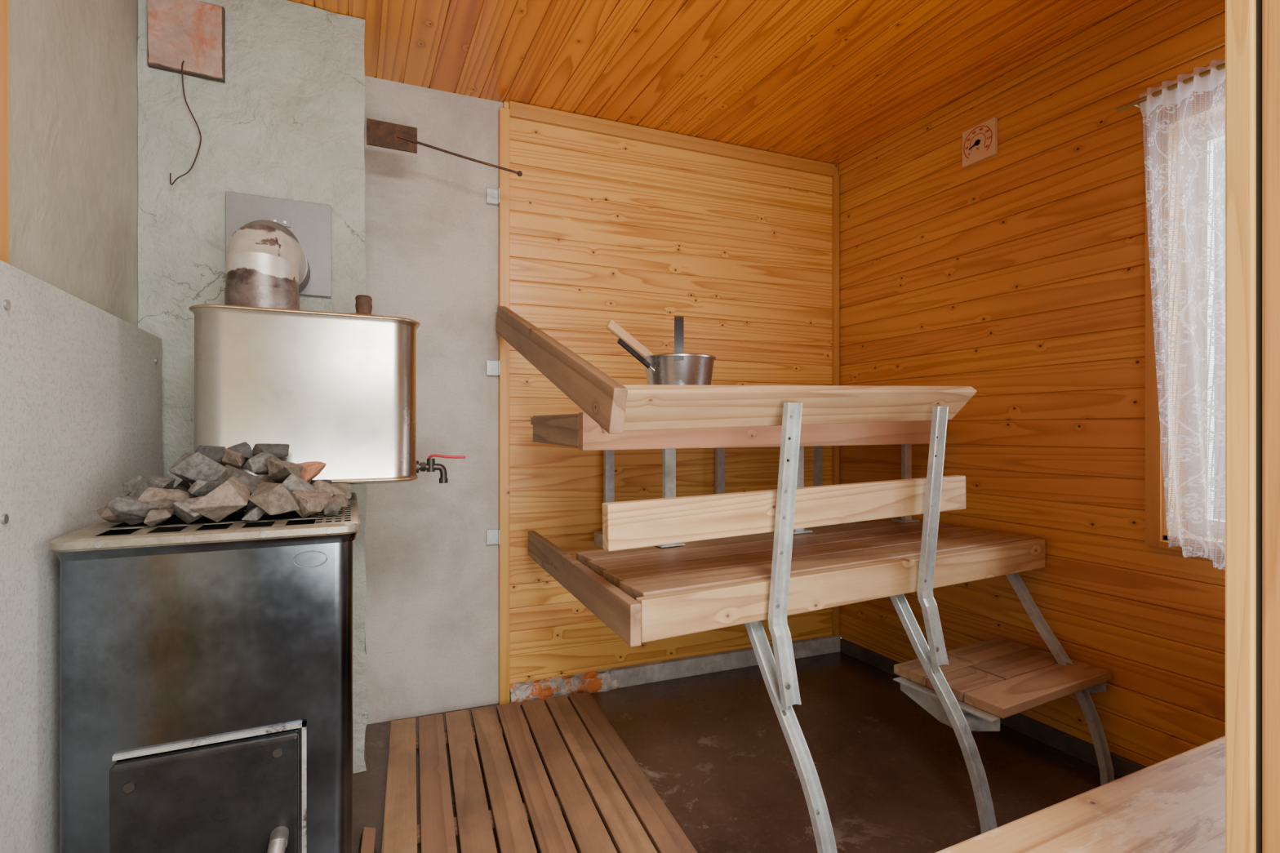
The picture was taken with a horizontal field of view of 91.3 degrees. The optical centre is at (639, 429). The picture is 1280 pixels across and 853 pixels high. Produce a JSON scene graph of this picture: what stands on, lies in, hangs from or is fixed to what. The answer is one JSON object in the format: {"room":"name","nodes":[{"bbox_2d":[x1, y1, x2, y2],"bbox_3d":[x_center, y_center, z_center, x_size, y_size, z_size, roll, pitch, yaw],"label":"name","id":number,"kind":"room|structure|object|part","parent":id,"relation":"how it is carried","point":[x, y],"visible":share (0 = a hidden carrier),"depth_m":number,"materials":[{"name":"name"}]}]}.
{"room":"sauna","nodes":[
{"label":"sauna","id":0,"kind":"room"},
{"bbox_2d":[0,0,137,327],"bbox_3d":[-1.030,-0.100,1.009,0.045,2.200,2.100,0,0,-25],"label":"wall","id":1,"kind":"structure","parent":0,"point":[73,79],"depth_m":1.23,"materials":[{"name":"paint"}]},
{"bbox_2d":[0,260,161,852],"bbox_3d":[-0.996,0.384,1.059,0.058,1.232,1.162,0,0,-25],"label":"shield","id":2,"kind":"object","parent":1,"relation":"attached to","point":[81,383],"visible":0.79,"depth_m":0.98,"materials":[{"name":"concrete"}]},
{"bbox_2d":[364,75,837,724],"bbox_3d":[-0.043,-0.100,2.489,2.035,2.200,0.040,0,0,-22],"label":"wall","id":3,"kind":"structure","parent":0,"point":[639,236],"depth_m":2.34,"materials":[{"name":"brown wood"}]},
{"bbox_2d":[486,187,499,204],"bbox_3d":[-0.527,-0.845,2.257,0.048,0.052,0.021,0,0,-22],"label":"metal bracket","id":4,"kind":"object","parent":3,"relation":"attached to","point":[492,195],"visible":1,"depth_m":2.26,"materials":[{"name":"metal"}]},
{"bbox_2d":[486,529,499,544],"bbox_3d":[-0.527,0.388,2.257,0.048,0.052,0.021,0,0,-22],"label":"metal bracket","id":5,"kind":"object","parent":3,"relation":"attached to","point":[492,535],"visible":1,"depth_m":2.26,"materials":[{"name":"metal"}]},
{"bbox_2d":[486,360,499,375],"bbox_3d":[-0.527,-0.224,2.257,0.048,0.052,0.021,0,0,-22],"label":"metal bracket","id":6,"kind":"object","parent":3,"relation":"attached to","point":[492,366],"visible":1,"depth_m":2.26,"materials":[{"name":"metal"}]},
{"bbox_2d":[498,106,509,704],"bbox_3d":[-0.495,-0.083,2.279,0.036,2.165,0.034,0,0,-22],"label":"trim","id":7,"kind":"structure","parent":3,"relation":"attached to","point":[504,113],"depth_m":2.26,"materials":[{"name":"brown wood"}]},
{"bbox_2d":[509,101,836,177],"bbox_3d":[0.205,-1.171,2.559,1.472,0.053,0.016,0,0,-22],"label":"trim","id":8,"kind":"structure","parent":3,"relation":"attached to","point":[517,109],"depth_m":2.51,"materials":[{"name":"brown wood"}]},
{"bbox_2d":[509,635,840,705],"bbox_3d":[0.208,0.962,2.569,1.480,0.076,0.088,0,0,-22],"label":"baseboard","id":9,"kind":"structure","parent":3,"relation":"attached to","point":[673,668],"depth_m":2.48,"materials":[{"name":"concrete"}]},
{"bbox_2d":[831,174,839,636],"bbox_3d":[0.886,-0.100,2.830,0.025,2.100,0.022,0,0,-22],"label":"trim","id":10,"kind":"structure","parent":3,"relation":"attached to","point":[835,180],"depth_m":2.82,"materials":[{"name":"brown wood"}]},
{"bbox_2d":[287,0,1140,165],"bbox_3d":[0.271,-1.215,1.241,2.580,0.030,2.820,0,0,-25],"label":"ceiling","id":11,"kind":"structure","parent":0,"point":[824,81],"depth_m":2.00,"materials":[{"name":"brown wood"}]},
{"bbox_2d":[352,651,1119,852],"bbox_3d":[0.068,1.030,0.115,4.020,0.060,4.750,0,0,-25],"label":"floor","id":12,"kind":"structure","parent":0,"point":[894,777],"depth_m":1.86,"materials":[{"name":"concrete"}]},
{"bbox_2d":[49,484,359,852],"bbox_3d":[-0.818,0.563,1.286,0.436,0.874,0.705,0,0,-25],"label":"wood stove","id":13,"kind":"object","parent":12,"relation":"on","point":[206,664],"visible":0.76,"depth_m":1.03,"materials":[{"name":"metal"}]},
{"bbox_2d":[97,505,124,523],"bbox_3d":[-0.920,0.148,1.112,0.074,0.035,0.039,0,0,-21],"label":"stone","id":14,"kind":"object","parent":13,"relation":"on","point":[104,513],"visible":0.35,"depth_m":1.09,"materials":[{"name":"brown stone"}]},
{"bbox_2d":[106,496,159,524],"bbox_3d":[-0.881,0.140,1.084,0.055,0.054,0.068,0,0,38],"label":"stone","id":15,"kind":"object","parent":13,"relation":"on","point":[129,509],"visible":0.86,"depth_m":1.07,"materials":[{"name":"grey stone"}]},
{"bbox_2d":[128,475,175,497],"bbox_3d":[-0.888,0.109,1.164,0.074,0.048,0.064,0,0,9],"label":"stone","id":16,"kind":"object","parent":13,"relation":"on","point":[146,482],"visible":0.67,"depth_m":1.14,"materials":[{"name":"stone"}]},
{"bbox_2d":[122,475,142,496],"bbox_3d":[-0.935,0.104,1.168,0.047,0.038,0.032,0,0,17],"label":"stone","id":17,"kind":"object","parent":16,"relation":"on","point":[129,486],"visible":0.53,"depth_m":1.16,"materials":[{"name":"grey stone"}]},
{"bbox_2d":[143,508,174,526],"bbox_3d":[-0.833,0.152,1.087,0.049,0.029,0.033,0,0,-44],"label":"stone","id":18,"kind":"object","parent":13,"relation":"on","point":[156,517],"visible":0.97,"depth_m":1.07,"materials":[{"name":"brown stone"}]},
{"bbox_2d":[137,487,191,514],"bbox_3d":[-0.836,0.126,1.111,0.065,0.050,0.067,0,0,-3],"label":"stone","id":19,"kind":"object","parent":13,"relation":"on","point":[164,499],"visible":0.62,"depth_m":1.09,"materials":[{"name":"brown stone"}]},
{"bbox_2d":[173,480,193,495],"bbox_3d":[-0.899,0.125,1.223,0.040,0.055,0.067,0,0,27],"label":"stone","id":20,"kind":"object","parent":13,"relation":"on","point":[184,486],"visible":0.16,"depth_m":1.22,"materials":[{"name":"grey stone"}]},
{"bbox_2d":[173,496,203,524],"bbox_3d":[-0.787,0.143,1.105,0.057,0.048,0.056,0,0,-30],"label":"stone","id":21,"kind":"object","parent":13,"relation":"on","point":[180,507],"visible":0.7,"depth_m":1.09,"materials":[{"name":"grey stone"}]},
{"bbox_3d":[-0.705,0.691,1.038,0.268,0.359,0.008,0,0,-25],"label":"door frame","id":22,"kind":"part","parent":13,"relation":"part of","materials":[{"name":"metal"}]},
{"bbox_2d":[187,476,251,522],"bbox_3d":[-0.761,0.127,1.135,0.107,0.080,0.084,0,0,-44],"label":"stone","id":23,"kind":"object","parent":13,"relation":"on","point":[233,495],"visible":1,"depth_m":1.11,"materials":[{"name":"brown stone"}]},
{"bbox_2d":[237,501,248,511],"bbox_3d":[-0.801,0.134,1.248,0.072,0.066,0.089,0,0,25],"label":"stone","id":24,"kind":"object","parent":13,"relation":"on","point":[242,509],"visible":0.09,"depth_m":1.26,"materials":[{"name":"black stone"}]},
{"bbox_2d":[241,505,266,520],"bbox_3d":[-0.705,0.150,1.151,0.030,0.033,0.067,0,0,-15],"label":"stone","id":25,"kind":"object","parent":13,"relation":"on","point":[256,513],"visible":0.79,"depth_m":1.13,"materials":[{"name":"grey stone"}]},
{"bbox_2d":[244,500,267,515],"bbox_3d":[-0.722,0.144,1.193,0.048,0.042,0.090,0,0,-17],"label":"stone","id":26,"kind":"object","parent":13,"relation":"on","point":[251,505],"visible":0.24,"depth_m":1.16,"materials":[{"name":"grey stone"}]},
{"bbox_2d":[248,482,299,515],"bbox_3d":[-0.694,0.128,1.162,0.115,0.056,0.065,0,0,22],"label":"stone","id":27,"kind":"object","parent":13,"relation":"on","point":[273,499],"visible":1,"depth_m":1.14,"materials":[{"name":"brown stone"}]},
{"bbox_2d":[213,464,261,495],"bbox_3d":[-0.779,0.099,1.208,0.114,0.062,0.067,0,0,30],"label":"stone","id":28,"kind":"object","parent":27,"relation":"on","point":[251,481],"visible":0.48,"depth_m":1.20,"materials":[{"name":"stone"}]},
{"bbox_2d":[168,452,226,484],"bbox_3d":[-0.850,0.083,1.218,0.111,0.082,0.080,0,0,-43],"label":"stone","id":29,"kind":"object","parent":28,"relation":"on","point":[190,468],"visible":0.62,"depth_m":1.19,"materials":[{"name":"grey stone"}]},
{"bbox_2d":[195,444,225,462],"bbox_3d":[-0.860,0.050,1.264,0.068,0.037,0.032,0,0,6],"label":"stone","id":30,"kind":"object","parent":29,"relation":"on","point":[215,454],"visible":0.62,"depth_m":1.25,"materials":[{"name":"stone"}]},
{"bbox_2d":[222,448,244,468],"bbox_3d":[-0.822,0.060,1.264,0.038,0.046,0.078,0,0,-26],"label":"stone","id":31,"kind":"object","parent":28,"relation":"on","point":[236,460],"visible":0.89,"depth_m":1.25,"materials":[{"name":"brown stone"}]},
{"bbox_2d":[226,441,253,459],"bbox_3d":[-0.825,0.043,1.291,0.054,0.037,0.047,0,0,-9],"label":"stone","id":32,"kind":"object","parent":31,"relation":"on","point":[244,448],"visible":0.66,"depth_m":1.28,"materials":[{"name":"grey stone"}]},
{"bbox_2d":[291,489,333,517],"bbox_3d":[-0.639,0.141,1.215,0.062,0.051,0.092,0,0,11],"label":"stone","id":33,"kind":"object","parent":13,"relation":"on","point":[309,502],"visible":0.87,"depth_m":1.19,"materials":[{"name":"brown stone"}]},
{"bbox_2d":[281,473,318,493],"bbox_3d":[-0.664,0.108,1.226,0.063,0.046,0.033,0,0,-16],"label":"stone","id":34,"kind":"object","parent":33,"relation":"on","point":[292,482],"visible":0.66,"depth_m":1.21,"materials":[{"name":"grey stone"}]},
{"bbox_2d":[309,479,332,484],"bbox_3d":[-0.685,0.134,1.337,0.046,0.054,0.076,0,0,-16],"label":"stone","id":35,"kind":"object","parent":13,"relation":"on","point":[312,482],"visible":0.08,"depth_m":1.34,"materials":[{"name":"stone"}]},
{"bbox_2d":[297,461,326,482],"bbox_3d":[-0.696,0.089,1.310,0.065,0.047,0.051,0,0,13],"label":"stone","id":36,"kind":"object","parent":35,"relation":"on","point":[311,469],"visible":0.48,"depth_m":1.30,"materials":[{"name":"stone"}]},
{"bbox_2d":[189,294,465,484],"bbox_3d":[-0.737,-0.096,1.543,0.582,0.468,0.323,0,0,-25],"label":"water tank","id":37,"kind":"object","parent":13,"relation":"on","point":[337,388],"visible":0.8,"depth_m":1.39,"materials":[{"name":"silver metal"}]},
{"bbox_2d":[224,191,331,310],"bbox_3d":[-0.920,-0.451,1.571,0.254,0.374,0.348,0,0,-25],"label":"flue pipe","id":38,"kind":"object","parent":37,"relation":"on","point":[278,251],"visible":0.96,"depth_m":1.50,"materials":[{"name":"metal"}]},
{"bbox_3d":[-0.687,-0.275,1.544,0.180,0.022,0.180,0,0,-25],"label":"tank lid","id":39,"kind":"part","parent":37,"relation":"part of","materials":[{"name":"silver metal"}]},
{"bbox_3d":[-0.682,-0.307,1.546,0.039,0.045,0.039,0,0,-25],"label":"lid knob","id":40,"kind":"part","parent":37,"relation":"part of","materials":[{"name":"wood"}]},
{"bbox_2d":[416,453,465,483],"bbox_3d":[-0.518,0.100,1.613,0.128,0.075,0.049,0,0,-25],"label":"tap","id":41,"kind":"object","parent":37,"relation":"on","point":[430,466],"depth_m":1.61,"materials":[{"name":"metal"}]},
{"bbox_2d":[311,479,350,499],"bbox_3d":[-0.637,0.126,1.279,0.048,0.052,0.072,0,0,28],"label":"stone","id":42,"kind":"object","parent":13,"relation":"on","point":[321,486],"visible":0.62,"depth_m":1.26,"materials":[{"name":"brown stone"}]},
{"bbox_2d":[323,502,341,515],"bbox_3d":[-0.600,0.155,1.219,0.030,0.023,0.027,0,0,41],"label":"stone","id":43,"kind":"object","parent":13,"relation":"on","point":[329,509],"visible":1,"depth_m":1.21,"materials":[{"name":"beige stone"}]},
{"bbox_2d":[327,493,348,509],"bbox_3d":[-0.607,0.147,1.250,0.040,0.038,0.054,0,0,21],"label":"stone","id":44,"kind":"object","parent":13,"relation":"on","point":[340,500],"visible":0.69,"depth_m":1.24,"materials":[{"name":"brown stone"}]},
{"bbox_2d":[330,482,351,497],"bbox_3d":[-0.647,0.140,1.338,0.062,0.054,0.051,0,0,-12],"label":"stone","id":45,"kind":"object","parent":13,"relation":"on","point":[346,488],"visible":0.36,"depth_m":1.33,"materials":[{"name":"brown stone"}]},
{"bbox_3d":[-0.735,0.134,1.283,0.118,0.054,0.063,-12,-29,41],"label":"stone","id":46,"kind":"object","parent":13,"relation":"on","visible":0},
{"bbox_2d":[242,451,280,475],"bbox_3d":[-0.771,0.069,1.272,0.056,0.050,0.064,0,0,2],"label":"stone","id":47,"kind":"object","parent":46,"relation":"on","point":[257,464],"visible":0.77,"depth_m":1.25,"materials":[{"name":"grey stone"}]},
{"bbox_2d":[252,443,289,457],"bbox_3d":[-0.769,0.046,1.310,0.045,0.035,0.073,0,0,41],"label":"stone","id":48,"kind":"object","parent":47,"relation":"on","point":[279,451],"visible":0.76,"depth_m":1.30,"materials":[{"name":"grey stone"}]},
{"bbox_2d":[266,458,303,483],"bbox_3d":[-0.707,0.083,1.247,0.097,0.052,0.057,0,0,34],"label":"stone","id":49,"kind":"object","parent":46,"relation":"on","point":[278,470],"visible":0.77,"depth_m":1.23,"materials":[{"name":"brown stone"}]},
{"label":"stone","id":50,"kind":"object","parent":13,"relation":"on","visible":0},
{"bbox_2d":[187,480,222,497],"bbox_3d":[-0.807,0.108,1.149,0.039,0.033,0.067,0,0,-2],"label":"stone","id":51,"kind":"object","parent":50,"relation":"on","point":[199,488],"visible":0.82,"depth_m":1.14,"materials":[{"name":"grey stone"}]},
{"bbox_2d":[137,0,368,773],"bbox_3d":[-1.099,-0.100,1.842,0.543,2.197,0.323,0,0,-25],"label":"chimney","id":52,"kind":"object","parent":12,"relation":"on","point":[274,90],"visible":0.5,"depth_m":1.69,"materials":[{"name":"paint"}]},
{"bbox_2d":[169,60,201,185],"bbox_3d":[-1.179,-0.792,1.624,0.067,0.327,0.016,0,0,-40],"label":"wire","id":53,"kind":"object","parent":52,"relation":"hanging from","point":[197,152],"visible":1,"depth_m":1.63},
{"bbox_2d":[366,118,522,176],"bbox_3d":[-0.622,-0.904,2.020,0.479,0.121,0.027,0,0,-17],"label":"damper","id":54,"kind":"object","parent":52,"relation":"attached to","point":[382,134],"visible":1,"depth_m":1.97,"materials":[{"name":"metal"}]},
{"bbox_3d":[-0.780,-0.925,1.971,0.148,0.080,0.008,0,0,-25],"label":"damper plate","id":55,"kind":"part","parent":54,"relation":"part of","materials":[{"name":"metal"}]},
{"bbox_3d":[-0.583,-0.889,2.029,0.383,0.079,0.014,0,0,-17],"label":"damper rod","id":56,"kind":"part","parent":54,"relation":"part of","materials":[{"name":"metal"}]},
{"bbox_3d":[-0.400,-0.853,2.084,0.018,0.018,0.018,0,0,-25],"label":"rod knob","id":57,"kind":"part","parent":54,"relation":"part of","materials":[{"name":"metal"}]},
{"bbox_2d":[358,826,376,852],"bbox_3d":[-0.620,0.982,1.410,0.036,0.036,0.241,0,0,-20],"label":"firewood","id":58,"kind":"object","parent":12,"relation":"on","point":[366,844],"visible":1,"depth_m":1.48,"materials":[{"name":"brown wood"}]},
{"bbox_2d":[381,692,697,852],"bbox_3d":[-0.308,0.980,1.639,0.676,0.040,1.160,0,0,-20],"label":"duckboard","id":59,"kind":"object","parent":12,"relation":"on","point":[636,820],"visible":1,"depth_m":1.68,"materials":[{"name":"brown wood"}]},
{"bbox_2d":[496,306,1114,852],"bbox_3d":[0.397,0.279,1.999,1.524,1.442,1.320,0,0,-28],"label":"bench","id":60,"kind":"object","parent":12,"relation":"on","point":[684,565],"visible":1,"depth_m":1.60,"materials":[{"name":"brown wood"}]},
{"bbox_3d":[-0.272,-0.217,1.744,0.030,0.095,1.175,0,18,-24],"label":"rail","id":61,"kind":"part","parent":60,"relation":"part of","materials":[{"name":"brown wood"}]},
{"bbox_3d":[-0.115,0.220,2.315,0.036,0.460,0.016,0,0,-28],"label":"post","id":62,"kind":"part","parent":60,"relation":"part of","materials":[{"name":"metal"}]},
{"bbox_3d":[0.086,0.186,1.855,0.036,0.303,0.016,0,0,-28],"label":"post","id":63,"kind":"part","parent":60,"relation":"part of","materials":[{"name":"metal"}]},
{"bbox_2d":[644,315,715,385],"bbox_3d":[0.116,-0.191,1.864,0.219,0.292,0.219,0,0,-25],"label":"bucket","id":64,"kind":"object","parent":60,"relation":"on","point":[677,368],"visible":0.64,"depth_m":1.77,"materials":[{"name":"metal"}]},
{"bbox_2d":[605,319,653,359],"bbox_3d":[0.019,-0.225,1.846,0.273,0.177,0.068,0,0,-25],"label":"ladle","id":65,"kind":"object","parent":64,"relation":"in","point":[611,326],"visible":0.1,"depth_m":1.80,"materials":[{"name":"brown wood"}]},
{"bbox_2d":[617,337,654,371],"bbox_3d":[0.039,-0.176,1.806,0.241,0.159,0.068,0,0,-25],"label":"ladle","id":66,"kind":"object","parent":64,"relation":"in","point":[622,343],"visible":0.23,"depth_m":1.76,"materials":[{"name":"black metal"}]},
{"bbox_3d":[0.116,-0.266,1.864,0.027,0.141,0.215,0,0,4],"label":"bucket handle","id":67,"kind":"part","parent":64,"relation":"part of","materials":[{"name":"silver metal"}]},
{"bbox_3d":[0.327,0.220,2.550,0.036,0.460,0.016,0,0,-28],"label":"post","id":68,"kind":"part","parent":60,"relation":"part of","materials":[{"name":"metal"}]},
{"bbox_3d":[0.425,0.188,1.530,1.123,0.095,0.030,-1,1,-28],"label":"backrest","id":69,"kind":"part","parent":60,"relation":"part of","materials":[{"name":"brown wood"}]},
{"bbox_3d":[0.339,0.274,1.408,0.080,0.672,0.064,0,0,-28],"label":"post","id":70,"kind":"part","parent":60,"relation":"part of","materials":[{"name":"metal"}]},
{"bbox_3d":[0.431,-0.060,1.535,1.131,0.104,0.026,-2,40,-28],"label":"rail","id":71,"kind":"part","parent":60,"relation":"part of","materials":[{"name":"brown wood"}]},
{"bbox_3d":[0.328,0.708,1.389,0.036,0.584,0.307,0,0,-28],"label":"leg","id":72,"kind":"part","parent":60,"relation":"part of","materials":[{"name":"metal"}]},
{"bbox_3d":[0.528,0.186,2.090,0.036,0.303,0.016,0,0,-28],"label":"post","id":73,"kind":"part","parent":60,"relation":"part of","materials":[{"name":"metal"}]},
{"bbox_3d":[0.795,0.220,2.798,0.036,0.460,0.016,0,0,-28],"label":"post","id":74,"kind":"part","parent":60,"relation":"part of","materials":[{"name":"metal"}]},
{"bbox_3d":[0.996,0.186,2.339,0.036,0.303,0.016,0,0,-28],"label":"post","id":75,"kind":"part","parent":60,"relation":"part of","materials":[{"name":"metal"}]},
{"bbox_3d":[0.786,0.274,1.645,0.092,0.672,0.064,0,0,-28],"label":"post","id":76,"kind":"part","parent":60,"relation":"part of","materials":[{"name":"metal"}]},
{"bbox_3d":[0.769,0.708,1.623,0.036,0.584,0.307,0,0,-28],"label":"leg","id":77,"kind":"part","parent":60,"relation":"part of","materials":[{"name":"metal"}]},
{"bbox_3d":[1.237,0.708,1.872,0.036,0.584,0.307,0,0,-28],"label":"leg","id":78,"kind":"part","parent":60,"relation":"part of","materials":[{"name":"metal"}]},
{"bbox_2d":[935,735,1225,852],"bbox_3d":[0.995,0.775,0.967,1.380,0.450,0.242,0,0,-25],"label":"wooden bench","id":79,"kind":"object","parent":12,"relation":"on","point":[1175,804],"visible":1,"depth_m":0.88,"materials":[{"name":"wood"}]},
{"bbox_2d":[837,0,1225,767],"bbox_3d":[1.332,-0.130,1.951,0.030,2.140,2.010,0,0,-25],"label":"wall","id":80,"kind":"structure","parent":0,"point":[1015,276],"depth_m":1.98,"materials":[{"name":"orange wood"}]},
{"bbox_2d":[962,116,997,168],"bbox_3d":[1.190,-1.006,2.195,0.020,0.126,0.126,0,0,-25],"label":"thermometer","id":81,"kind":"object","parent":80,"relation":"attached to","point":[980,142],"visible":1,"depth_m":2.18,"materials":[{"name":"brown wood"}]},
{"bbox_2d":[840,638,1146,777],"bbox_3d":[1.305,0.971,1.999,0.040,0.058,1.840,0,0,-25],"label":"baseboard","id":82,"kind":"structure","parent":80,"relation":"attached to","point":[1081,749],"depth_m":2.00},
{"bbox_2d":[839,0,1164,170],"bbox_3d":[1.290,-1.184,1.989,0.014,0.028,1.835,0,0,-25],"label":"trim","id":83,"kind":"structure","parent":80,"relation":"attached to","point":[1141,6],"depth_m":2.07,"materials":[{"name":"brown wood"}]},
{"bbox_2d":[1145,82,1225,556],"bbox_3d":[1.615,-0.278,1.449,0.162,1.196,0.701,0,0,-25],"label":"window","id":84,"kind":"structure","parent":80,"relation":"in","point":[1156,529],"depth_m":1.71,"materials":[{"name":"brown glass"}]},
{"bbox_2d":[1115,59,1225,569],"bbox_3d":[1.455,-0.268,1.457,0.106,1.275,0.610,0,0,-19],"label":"lace curtain","id":85,"kind":"object","parent":84,"relation":"hanging from","point":[1171,93],"visible":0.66,"depth_m":1.58,"materials":[{"name":"white fabric"}]},
{"bbox_3d":[1.451,-0.885,1.456,0.012,0.012,0.612,0,0,-25],"label":"curtain rod","id":86,"kind":"part","parent":85,"relation":"part of","materials":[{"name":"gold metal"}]},
{"bbox_3d":[1.671,-0.270,1.466,0.035,1.116,0.621,0,0,-25],"label":"sash","id":87,"kind":"part","parent":84,"relation":"part of","materials":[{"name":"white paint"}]},
{"bbox_3d":[1.212,-0.100,0.855,1.200,2.200,0.125,0,0,-25],"label":"wall","id":88,"kind":"structure","parent":0,"visible":0},
{"bbox_2d":[1225,0,1257,852],"bbox_3d":[0.626,-0.100,0.644,0.042,2.200,0.022,0,0,-25],"label":"trim","id":89,"kind":"structure","parent":88,"relation":"attached to","point":[1241,15],"depth_m":0.63,"materials":[{"name":"brown wood"}]},
{"bbox_2d":[1257,0,1262,852],"bbox_3d":[0.635,-0.100,0.633,0.034,2.200,0.004,0,0,-25],"label":"trim","id":90,"kind":"structure","parent":88,"relation":"attached to","point":[1259,2],"depth_m":0.63,"materials":[{"name":"wood"}]},
{"bbox_2d":[1262,0,1279,852],"bbox_3d":[0.656,-0.100,0.583,0.038,2.200,0.102,0,0,-25],"label":"trim","id":91,"kind":"structure","parent":88,"relation":"attached to","point":[1270,8],"depth_m":0.61,"materials":[{"name":"brown wood"}]}
]}

